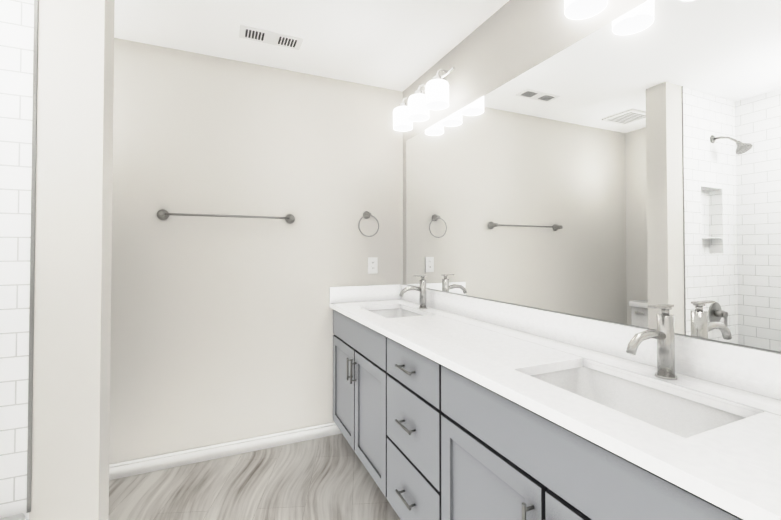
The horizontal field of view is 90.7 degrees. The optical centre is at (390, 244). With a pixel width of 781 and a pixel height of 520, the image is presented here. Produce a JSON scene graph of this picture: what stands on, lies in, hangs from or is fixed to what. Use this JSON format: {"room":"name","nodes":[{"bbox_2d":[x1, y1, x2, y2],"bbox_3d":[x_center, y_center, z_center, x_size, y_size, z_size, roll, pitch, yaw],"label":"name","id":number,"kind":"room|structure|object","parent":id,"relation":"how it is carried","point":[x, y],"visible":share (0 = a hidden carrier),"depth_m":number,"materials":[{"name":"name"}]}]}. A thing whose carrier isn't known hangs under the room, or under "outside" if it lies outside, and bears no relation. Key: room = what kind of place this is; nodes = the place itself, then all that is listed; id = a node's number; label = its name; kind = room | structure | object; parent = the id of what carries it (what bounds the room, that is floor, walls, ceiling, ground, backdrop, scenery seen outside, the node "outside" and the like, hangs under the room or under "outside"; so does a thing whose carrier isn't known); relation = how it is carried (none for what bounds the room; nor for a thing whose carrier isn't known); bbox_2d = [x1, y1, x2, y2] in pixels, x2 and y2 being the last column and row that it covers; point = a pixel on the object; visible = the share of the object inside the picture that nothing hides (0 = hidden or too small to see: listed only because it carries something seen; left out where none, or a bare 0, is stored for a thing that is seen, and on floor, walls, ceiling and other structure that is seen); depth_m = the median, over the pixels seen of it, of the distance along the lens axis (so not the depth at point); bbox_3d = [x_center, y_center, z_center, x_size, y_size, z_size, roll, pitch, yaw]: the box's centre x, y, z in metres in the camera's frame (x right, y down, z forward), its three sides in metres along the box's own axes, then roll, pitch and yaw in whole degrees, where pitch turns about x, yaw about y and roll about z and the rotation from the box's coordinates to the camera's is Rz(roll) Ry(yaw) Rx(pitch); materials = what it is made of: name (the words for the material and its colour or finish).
{"room":"bathroom","nodes":[
{"label":"bathroom","id":0,"kind":"room"},
{"bbox_2d":[0,0,114,519],"bbox_3d":[-1.458,0.055,1.248,0.890,2.440,0.140,0,-1,-24],"label":"wall","id":1,"kind":"structure","parent":0,"point":[72,314],"depth_m":1.32,"materials":[{"name":"paint"}]},
{"bbox_2d":[27,0,38,512],"bbox_3d":[-1.195,-0.140,1.290,0.010,2.050,0.004,0,-1,-24],"label":"trim","id":2,"kind":"structure","parent":1,"relation":"attached to","point":[32,269],"depth_m":1.29,"materials":[{"name":"silver metal"}]},
{"bbox_2d":[109,434,400,519],"bbox_3d":[-0.340,1.306,0.726,2.720,0.080,3.710,0,-1,-24],"label":"floor","id":3,"kind":"structure","parent":0,"point":[327,478],"depth_m":2.02,"materials":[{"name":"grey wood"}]},
{"bbox_2d":[0,514,24,519],"bbox_3d":[-1.204,1.067,0.436,0.697,0.390,1.514,0,-1,-24],"label":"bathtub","id":4,"kind":"object","parent":3,"relation":"on","point":[19,517],"visible":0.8,"depth_m":1.25,"materials":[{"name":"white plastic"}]},
{"bbox_2d":[329,299,780,519],"bbox_3d":[0.410,0.845,1.442,0.567,0.866,2.826,0,-1,-24],"label":"bathroom vanity","id":5,"kind":"object","parent":3,"relation":"on","point":[449,406],"depth_m":1.07,"materials":[{"name":"grey"}]},
{"bbox_2d":[399,275,426,308],"bbox_3d":[0.139,0.295,2.366,0.188,0.204,0.052,0,-1,-24],"label":"faucet","id":6,"kind":"object","parent":5,"relation":"on","point":[422,289],"depth_m":2.37,"materials":[{"name":"silver metal"}]},
{"bbox_2d":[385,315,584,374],"bbox_3d":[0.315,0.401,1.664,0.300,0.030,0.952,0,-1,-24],"label":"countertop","id":7,"kind":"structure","parent":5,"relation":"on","point":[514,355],"depth_m":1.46,"materials":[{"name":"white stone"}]},
{"bbox_2d":[368,308,422,317],"bbox_3d":[0.024,0.493,2.311,0.312,0.135,0.482,0,-1,-24],"label":"sink","id":8,"kind":"object","parent":7,"relation":"in","point":[385,312],"depth_m":2.54,"materials":[{"name":"ceramic"}]},
{"bbox_2d":[532,367,743,437],"bbox_3d":[0.606,0.473,1.014,0.312,0.135,0.482,0,-1,-24],"label":"sink","id":9,"kind":"object","parent":7,"relation":"in","point":[679,413],"depth_m":1.10,"materials":[{"name":"ceramic"}]},
{"bbox_2d":[626,304,676,379],"bbox_3d":[0.721,0.275,1.069,0.188,0.204,0.052,0,-1,-24],"label":"faucet","id":10,"kind":"object","parent":5,"relation":"on","point":[665,333],"depth_m":1.08,"materials":[{"name":"silver metal"}]},
{"bbox_2d":[109,38,402,463],"bbox_3d":[-1.078,0.073,2.393,2.720,2.440,0.100,0,-1,-24],"label":"wall","id":11,"kind":"structure","parent":0,"point":[221,329],"depth_m":2.39,"materials":[{"name":"paint"}]},
{"bbox_2d":[109,422,341,479],"bbox_3d":[-1.266,1.249,2.228,2.062,0.083,0.015,0,-1,-24],"label":"baseboard","id":12,"kind":"structure","parent":11,"relation":"attached to","point":[163,461],"depth_m":2.31,"materials":[{"name":"white wood"}]},
{"bbox_2d":[157,209,294,223],"bbox_3d":[-0.972,-0.168,2.343,0.782,0.062,0.080,0,-1,-24],"label":"towel bar","id":13,"kind":"object","parent":11,"relation":"attached to","point":[162,214],"visible":1,"depth_m":2.29,"materials":[{"name":"silver metal"}]},
{"bbox_2d":[358,211,378,236],"bbox_3d":[-0.158,-0.142,2.716,0.156,0.184,0.064,0,-1,-24],"label":"towel ring","id":14,"kind":"object","parent":11,"relation":"attached to","point":[366,214],"visible":1,"depth_m":2.71,"materials":[{"name":"silver metal"}]},
{"bbox_2d":[368,257,377,273],"bbox_3d":[-0.126,0.152,2.757,0.072,0.116,0.007,0,-1,-24],"label":"electrical outlet plate","id":15,"kind":"object","parent":11,"relation":"attached to","point":[372,265],"visible":1,"depth_m":2.75,"materials":[{"name":"white plastic"}]},
{"bbox_2d":[114,0,508,91],"bbox_3d":[-0.340,-1.213,0.766,2.720,0.080,3.710,0,-1,-24],"label":"ceiling","id":16,"kind":"structure","parent":0,"point":[400,45],"depth_m":2.08,"materials":[{"name":"white paint"}]},
{"bbox_2d":[239,25,302,49],"bbox_3d":[-0.664,-1.147,2.149,0.330,0.006,0.124,0,-1,-24],"label":"ceiling vent","id":17,"kind":"object","parent":16,"relation":"in","point":[265,36],"visible":1,"depth_m":2.14,"materials":[{"name":"white plastic"}]},
{"bbox_2d":[393,67,454,130],"bbox_3d":[0.202,-0.905,2.391,0.193,0.255,0.572,0,-1,-24],"label":"sconce","id":18,"kind":"object","parent":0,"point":[435,97],"visible":1,"depth_m":2.32,"materials":[{"name":"white glass"}]},
{"bbox_2d":[564,0,606,18],"bbox_3d":[0.775,-0.925,1.112,0.193,0.255,0.572,0,-1,-24],"label":"sconce","id":19,"kind":"object","parent":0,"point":[579,9],"visible":1,"depth_m":1.35,"materials":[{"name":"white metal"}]},
{"bbox_2d":[403,0,780,352],"bbox_3d":[0.872,0.054,1.235,0.109,2.440,3.610,0,-1,-24],"label":"mirror","id":20,"kind":"object","parent":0,"point":[625,168],"depth_m":1.34,"materials":[{"name":"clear mirror"}]}
]}

